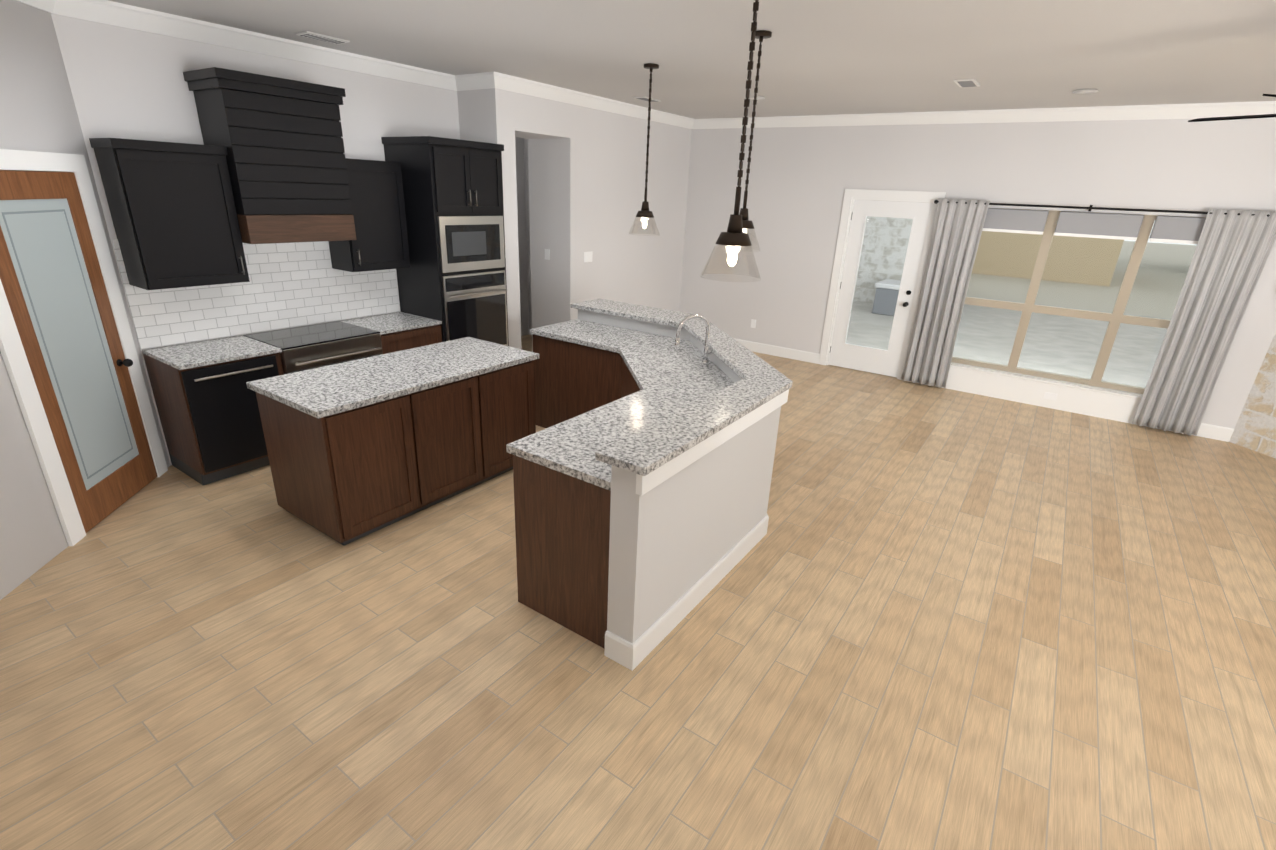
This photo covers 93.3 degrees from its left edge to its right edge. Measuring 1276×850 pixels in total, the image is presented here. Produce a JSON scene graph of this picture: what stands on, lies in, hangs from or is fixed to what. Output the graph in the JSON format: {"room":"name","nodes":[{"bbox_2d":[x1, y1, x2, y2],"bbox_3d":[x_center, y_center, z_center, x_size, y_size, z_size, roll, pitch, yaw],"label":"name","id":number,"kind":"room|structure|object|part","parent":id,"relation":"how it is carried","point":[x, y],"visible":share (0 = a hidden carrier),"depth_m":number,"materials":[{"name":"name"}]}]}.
{"room":"kitchen","nodes":[
{"label":"kitchen","id":0,"kind":"room"},
{"bbox_2d":[0,0,169,599],"bbox_3d":[-3.389,-0.696,2.997,0.150,3.050,2.277,-2,22,-10],"label":"wall","id":1,"kind":"structure","parent":0,"point":[38,112],"depth_m":3.33,"materials":[{"name":"paint"}]},
{"bbox_2d":[16,0,55,12],"bbox_3d":[-3.212,-2.066,2.488,0.088,0.115,2.277,-2,22,-10],"label":"crown molding","id":2,"kind":"structure","parent":1,"relation":"attached to","point":[46,5],"depth_m":3.45,"materials":[{"name":"white wood"}]},
{"bbox_2d":[0,149,167,545],"bbox_3d":[-3.375,-0.482,3.664,0.097,2.170,1.045,-2,22,-10],"label":"door","id":3,"kind":"structure","parent":1,"relation":"attached to","point":[69,355],"depth_m":3.61,"materials":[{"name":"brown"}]},
{"bbox_2d":[51,13,459,465],"bbox_3d":[-2.811,-1.496,5.125,0.150,3.050,3.274,16,25,31],"label":"wall","id":4,"kind":"structure","parent":0,"point":[126,83],"depth_m":4.10,"materials":[{"name":"paint"}]},
{"bbox_2d":[89,138,249,289],"bbox_3d":[-3.148,-1.429,4.112,0.380,0.910,0.637,16,25,31],"label":"upper cabinet","id":5,"kind":"object","parent":4,"relation":"attached to","point":[172,208],"visible":1,"depth_m":3.98,"materials":[{"name":"black wood"}]},
{"bbox_2d":[52,0,456,90],"bbox_3d":[-2.568,-2.876,4.648,0.088,0.115,2.974,16,25,31],"label":"crown molding","id":6,"kind":"structure","parent":4,"relation":"attached to","point":[127,16],"depth_m":4.27,"materials":[{"name":"white wood"}]},
{"bbox_2d":[112,239,398,348],"bbox_3d":[-2.919,-1.173,4.945,0.011,0.750,2.085,16,25,31],"label":"tile backsplash","id":7,"kind":"structure","parent":4,"relation":"attached to","point":[294,284],"depth_m":4.85,"materials":[{"name":"white tile"}]},
{"bbox_2d":[183,67,355,243],"bbox_3d":[-2.677,-1.960,4.516,0.477,1.095,0.880,16,25,31],"label":"range hood","id":8,"kind":"object","parent":4,"relation":"attached to","point":[281,139],"visible":1,"depth_m":4.32,"materials":[{"name":"black wood"}]},
{"bbox_2d":[328,158,409,271],"bbox_3d":[-2.340,-1.810,5.207,0.380,0.885,0.557,16,25,31],"label":"upper cabinet","id":9,"kind":"object","parent":4,"relation":"attached to","point":[380,242],"visible":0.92,"depth_m":5.13,"materials":[{"name":"black wood"}]},
{"bbox_2d":[515,137,528,335],"bbox_3d":[-2.226,-2.548,7.902,0.150,3.050,1.966,16,25,31],"label":"wall","id":10,"kind":"structure","parent":0,"point":[520,178],"depth_m":8.58,"materials":[{"name":"paint"}]},
{"bbox_2d":[524,138,531,334],"bbox_3d":[-1.105,-2.688,8.391,1.110,3.050,0.150,16,25,31],"label":"wall","id":11,"kind":"structure","parent":0,"point":[527,229],"depth_m":8.62,"materials":[{"name":"paint"}]},
{"bbox_2d":[457,88,691,350],"bbox_3d":[-0.607,-2.375,7.639,0.640,3.050,3.616,16,25,31],"label":"wall","id":12,"kind":"structure","parent":0,"point":[586,172],"depth_m":7.14,"materials":[{"name":"paint"}]},
{"bbox_2d":[455,72,494,90],"bbox_3d":[-1.525,-3.209,5.625,0.618,0.115,0.088,16,25,31],"label":"crown molding","id":13,"kind":"structure","parent":12,"relation":"attached to","point":[476,81],"depth_m":5.61,"materials":[{"name":"white wood"}]},
{"bbox_2d":[545,249,549,259],"bbox_3d":[-1.077,-2.024,7.137,0.080,0.120,0.006,16,25,31],"label":"light switch","id":14,"kind":"object","parent":12,"relation":"attached to","point":[547,254],"visible":1,"depth_m":7.13,"materials":[{"name":"white plastic"}]},
{"bbox_2d":[584,251,592,261],"bbox_3d":[-0.596,-2.011,7.201,0.006,0.120,0.160,16,25,31],"label":"light switch","id":15,"kind":"object","parent":12,"relation":"attached to","point":[587,256],"visible":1,"depth_m":7.20,"materials":[{"name":"white plastic"}]},
{"bbox_2d":[494,72,694,128],"bbox_3d":[-0.274,-3.643,6.885,0.088,0.115,3.704,16,25,31],"label":"crown molding","id":16,"kind":"structure","parent":12,"relation":"attached to","point":[526,87],"depth_m":6.45,"materials":[{"name":"white wood"}]},
{"bbox_2d":[0,335,1275,849],"bbox_3d":[0.837,0.542,4.642,10.542,0.100,8.600,16,25,31],"label":"floor","id":17,"kind":"structure","parent":0,"point":[922,617],"depth_m":2.83,"materials":[{"name":"brown wood"}]},
{"bbox_2d":[142,312,441,484],"bbox_3d":[-2.677,-0.322,5.083,0.666,0.905,2.097,16,25,31],"label":"base cabinet","id":18,"kind":"object","parent":17,"relation":"on","point":[205,397],"visible":0.67,"depth_m":4.32,"materials":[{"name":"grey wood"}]},
{"bbox_2d":[243,321,382,373],"bbox_3d":[-2.651,-0.321,5.078,0.680,0.908,0.800,16,25,31],"label":"range","id":19,"kind":"object","parent":17,"relation":"on","point":[307,347],"visible":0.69,"depth_m":4.82,"materials":[{"name":"silver metal"}]},
{"bbox_2d":[246,337,538,545],"bbox_3d":[-1.605,0.015,4.334,0.810,0.905,1.740,16,25,31],"label":"kitchen island","id":20,"kind":"object","parent":17,"relation":"on","point":[359,448],"visible":1,"depth_m":3.86,"materials":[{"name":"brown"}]},
{"bbox_2d":[381,136,508,345],"bbox_3d":[-1.800,-1.439,5.915,0.703,2.455,0.830,16,25,31],"label":"tall cabinet","id":21,"kind":"object","parent":17,"relation":"on","point":[452,278],"visible":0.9,"depth_m":5.53,"materials":[{"name":"black wood"}]},
{"bbox_2d":[513,334,639,648],"bbox_3d":[-0.367,0.056,4.401,2.388,0.880,2.578,16,25,31],"label":"base cabinet","id":22,"kind":"object","parent":17,"relation":"on","point":[562,526],"visible":0.35,"depth_m":3.01,"materials":[{"name":"brown wood"}]},
{"bbox_2d":[506,319,734,490],"bbox_3d":[-0.351,-0.371,4.231,2.388,0.040,2.588,16,25,31],"label":"island countertop","id":23,"kind":"structure","parent":22,"relation":"on","point":[668,378],"depth_m":3.73,"materials":[{"name":"white stone"}]},
{"bbox_2d":[674,314,711,366],"bbox_3d":[0.411,-0.606,4.326,0.166,0.385,0.315,16,25,31],"label":"faucet","id":24,"kind":"object","parent":23,"relation":"on","point":[705,361],"visible":1,"depth_m":4.28,"materials":[{"name":"silver metal"}]},
{"bbox_2d":[578,309,788,643],"bbox_3d":[-0.252,-0.010,4.378,2.570,1.030,2.810,16,25,31],"label":"half wall","id":25,"kind":"structure","parent":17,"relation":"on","point":[676,537],"depth_m":2.98,"materials":[{"name":"paint"}]},
{"bbox_2d":[604,631,632,669],"bbox_3d":[-0.087,1.067,2.850,0.166,0.140,0.016,16,25,31],"label":"skirt","id":26,"kind":"object","parent":25,"relation":"attached to","point":[618,649],"visible":0.94,"depth_m":2.84,"materials":[{"name":"white wood"}]},
{"bbox_2d":[571,299,792,475],"bbox_3d":[-0.183,-0.539,4.268,2.625,0.040,3.030,16,25,31],"label":"island countertop","id":27,"kind":"structure","parent":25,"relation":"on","point":[646,450],"depth_m":3.22,"materials":[{"name":"white stone"}]},
{"bbox_2d":[632,515,768,670],"bbox_3d":[0.413,0.874,3.405,0.016,0.140,1.553,16,25,31],"label":"skirt","id":28,"kind":"object","parent":25,"relation":"attached to","point":[658,631],"visible":0.94,"depth_m":3.24,"materials":[{"name":"white wood"}]},
{"bbox_3d":[-0.233,-0.446,4.209,2.570,0.095,2.810,16,25,31],"label":"kitchen island panel","id":29,"kind":"part","parent":25,"relation":"part of","materials":[{"name":"white paint"}]},
{"bbox_2d":[108,0,1275,118],"bbox_3d":[0.966,-2.393,3.503,10.542,0.100,8.600,16,25,31],"label":"ceiling","id":30,"kind":"structure","parent":0,"point":[828,57],"depth_m":4.07,"materials":[{"name":"paint"}]},
{"bbox_2d":[295,31,349,43],"bbox_3d":[-2.287,-2.808,4.369,0.160,0.015,0.320,16,25,31],"label":"ceiling vent","id":31,"kind":"object","parent":30,"relation":"in","point":[321,37],"visible":1,"depth_m":4.34,"materials":[{"name":"white metal"}]},
{"bbox_2d":[629,63,659,235],"bbox_3d":[0.081,-2.283,5.067,0.280,1.303,0.280,16,25,31],"label":"pendant light","id":32,"kind":"object","parent":30,"relation":"hanging from","point":[644,212],"visible":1,"depth_m":5.17,"materials":[{"name":"brown metal"}]},
{"bbox_3d":[0.057,-1.746,5.275,0.280,0.150,0.280,16,25,31],"label":"lamp shade","id":33,"kind":"part","parent":32,"relation":"part of","materials":[{"name":"clear glass"}]},
{"bbox_2d":[633,96,660,101],"bbox_3d":[0.101,-3.564,6.588,0.160,0.015,0.320,16,25,31],"label":"ceiling vent","id":34,"kind":"object","parent":30,"relation":"in","point":[644,98],"visible":0.83,"depth_m":6.55,"materials":[{"name":"white metal"}]},
{"bbox_2d":[701,0,760,281],"bbox_3d":[0.451,-1.283,2.533,0.280,1.303,0.280,16,25,31],"label":"pendant light","id":35,"kind":"object","parent":30,"relation":"hanging from","point":[734,235],"visible":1,"depth_m":2.64,"materials":[{"name":"brown metal"}]},
{"bbox_3d":[0.428,-0.746,2.741,0.280,0.150,0.280,16,25,31],"label":"lamp shade","id":36,"kind":"part","parent":35,"relation":"part of","materials":[{"name":"clear glass"}]},
{"bbox_2d":[721,30,771,251],"bbox_3d":[0.743,-1.830,3.976,0.280,1.303,0.280,16,25,31],"label":"pendant light","id":37,"kind":"object","parent":30,"relation":"hanging from","point":[760,35],"visible":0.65,"depth_m":3.99,"materials":[{"name":"brown metal"}]},
{"bbox_3d":[0.719,-1.293,4.184,0.280,0.150,0.280,16,25,31],"label":"lamp shade","id":38,"kind":"part","parent":37,"relation":"part of","materials":[{"name":"clear glass"}]},
{"bbox_2d":[748,96,764,99],"bbox_3d":[1.205,-3.353,6.162,0.190,0.011,0.190,16,25,31],"label":"recessed light","id":39,"kind":"object","parent":30,"relation":"in","point":[758,97],"visible":0.62,"depth_m":6.13,"materials":[{"name":"white"}]},
{"bbox_2d":[954,79,980,86],"bbox_3d":[2.722,-2.825,4.977,0.160,0.015,0.320,16,25,31],"label":"ceiling vent","id":40,"kind":"object","parent":30,"relation":"in","point":[967,82],"visible":1,"depth_m":4.94,"materials":[{"name":"white metal"}]},
{"bbox_2d":[1072,89,1098,93],"bbox_3d":[3.787,-2.826,5.096,0.190,0.011,0.190,16,25,31],"label":"recessed light","id":41,"kind":"object","parent":30,"relation":"in","point":[1082,91],"visible":1,"depth_m":5.08,"materials":[{"name":"white"}]},
{"bbox_2d":[1188,94,1275,121],"bbox_3d":[3.635,-1.526,2.859,1.511,0.828,1.486,16,25,31],"label":"ceiling fan","id":42,"kind":"object","parent":30,"relation":"hanging from","point":[1236,117],"visible":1,"depth_m":3.28,"materials":[{"name":"black metal"}]},
{"bbox_2d":[680,117,1275,428],"bbox_3d":[3.303,-2.080,7.319,10.542,3.050,0.200,16,25,31],"label":"wall","id":43,"kind":"structure","parent":0,"point":[801,179],"depth_m":6.83,"materials":[{"name":"paint"}]},
{"bbox_2d":[751,319,755,327],"bbox_3d":[1.655,-1.452,8.627,0.075,0.120,0.006,16,25,31],"label":"outlet","id":44,"kind":"object","parent":43,"relation":"attached to","point":[753,323],"visible":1,"depth_m":8.62,"materials":[{"name":"white plastic"}]},
{"bbox_2d":[733,338,819,363],"bbox_3d":[1.549,-1.169,8.801,2.255,0.140,0.016,16,25,31],"label":"baseboard","id":45,"kind":"structure","parent":43,"relation":"attached to","point":[795,354],"depth_m":8.49,"materials":[{"name":"white wood"}]},
{"bbox_2d":[818,189,945,379],"bbox_3d":[3.002,-1.748,7.560,1.141,2.233,0.193,16,25,31],"label":"door","id":46,"kind":"structure","parent":43,"relation":"attached to","point":[859,206],"depth_m":7.53,"materials":[{"name":"white wood"}]},
{"bbox_3d":[3.013,-1.766,7.569,0.555,1.610,0.006,16,25,31],"label":"patio door panel","id":47,"kind":"part","parent":46,"relation":"part of","materials":[{"name":"clear glass"}]},
{"bbox_2d":[692,101,1275,128],"bbox_3d":[3.384,-3.377,6.612,6.494,0.115,0.088,16,25,31],"label":"crown molding","id":48,"kind":"structure","parent":43,"relation":"attached to","point":[1168,111],"depth_m":6.26,"materials":[{"name":"white wood"}]},
{"bbox_2d":[909,364,1233,441],"bbox_3d":[4.669,-0.335,6.779,3.074,0.300,0.032,16,25,31],"label":"baseboard","id":49,"kind":"structure","parent":43,"relation":"attached to","point":[1115,406],"depth_m":6.76,"materials":[{"name":"white"}]},
{"bbox_2d":[951,208,1205,396],"bbox_3d":[4.699,-1.338,6.478,2.400,1.791,0.170,16,25,31],"label":"window","id":50,"kind":"structure","parent":43,"relation":"in","point":[1137,228],"depth_m":6.42,"materials":[{"name":"beige"}]},
{"bbox_2d":[966,208,1205,247],"bbox_3d":[4.707,-2.044,6.167,2.360,0.240,0.085,16,25,31],"label":"shade","id":51,"kind":"object","parent":50,"relation":"attached to","point":[1137,227],"depth_m":6.13,"materials":[{"name":"grey fabric"}]},
{"bbox_2d":[901,198,1275,435],"bbox_3d":[4.525,-1.239,6.480,2.904,2.138,0.157,16,25,31],"label":"curtains","id":52,"kind":"object","parent":43,"relation":"attached to","point":[1233,249],"visible":1,"depth_m":6.03,"materials":[{"name":"grey fabric"}]},
{"bbox_2d":[1229,332,1275,458],"bbox_3d":[6.476,-0.820,4.430,0.550,3.050,3.030,-2,22,-10],"label":"wall","id":53,"kind":"structure","parent":0,"point":[1255,428],"depth_m":5.76,"materials":[{"name":"stone"}]},
{"label":"outside","id":54,"kind":"structure","parent":0,"visible":0},
{"bbox_2d":[846,296,1170,387],"bbox_3d":[6.956,-1.706,11.542,36.000,0.100,10.300,16,25,31],"label":"ground","id":55,"kind":"structure","parent":54,"point":[1090,336],"depth_m":10.99,"materials":[{"name":"concrete"}]},
{"bbox_2d":[872,279,900,315],"bbox_3d":[5.814,-2.702,12.938,1.260,0.648,0.960,16,25,31],"label":"tub","id":56,"kind":"object","parent":55,"relation":"on","point":[886,298],"depth_m":12.78,"materials":[{"name":"grey"}]},
{"bbox_2d":[853,200,924,303],"bbox_3d":[3.827,-5.469,16.529,9.880,3.050,4.100,16,25,31],"label":"stone wall","id":57,"kind":"structure","parent":55,"relation":"on","point":[900,226],"depth_m":13.85,"materials":[{"name":"white stone"}]},
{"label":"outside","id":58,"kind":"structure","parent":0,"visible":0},
{"bbox_2d":[966,241,1196,318],"bbox_3d":[20.777,-10.877,36.738,80.000,0.100,49.500,16,25,31],"label":"lawn","id":59,"kind":"structure","parent":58,"point":[1115,286],"depth_m":18.84,"materials":[{"name":"beige"}]},
{"bbox_2d":[972,215,1123,286],"bbox_3d":[11.999,-8.457,25.011,13.600,3.148,7.600,16,25,31],"label":"building","id":60,"kind":"structure","parent":59,"relation":"on","point":[1102,253],"depth_m":20.14,"materials":[{"name":"beige metal"}]}
]}

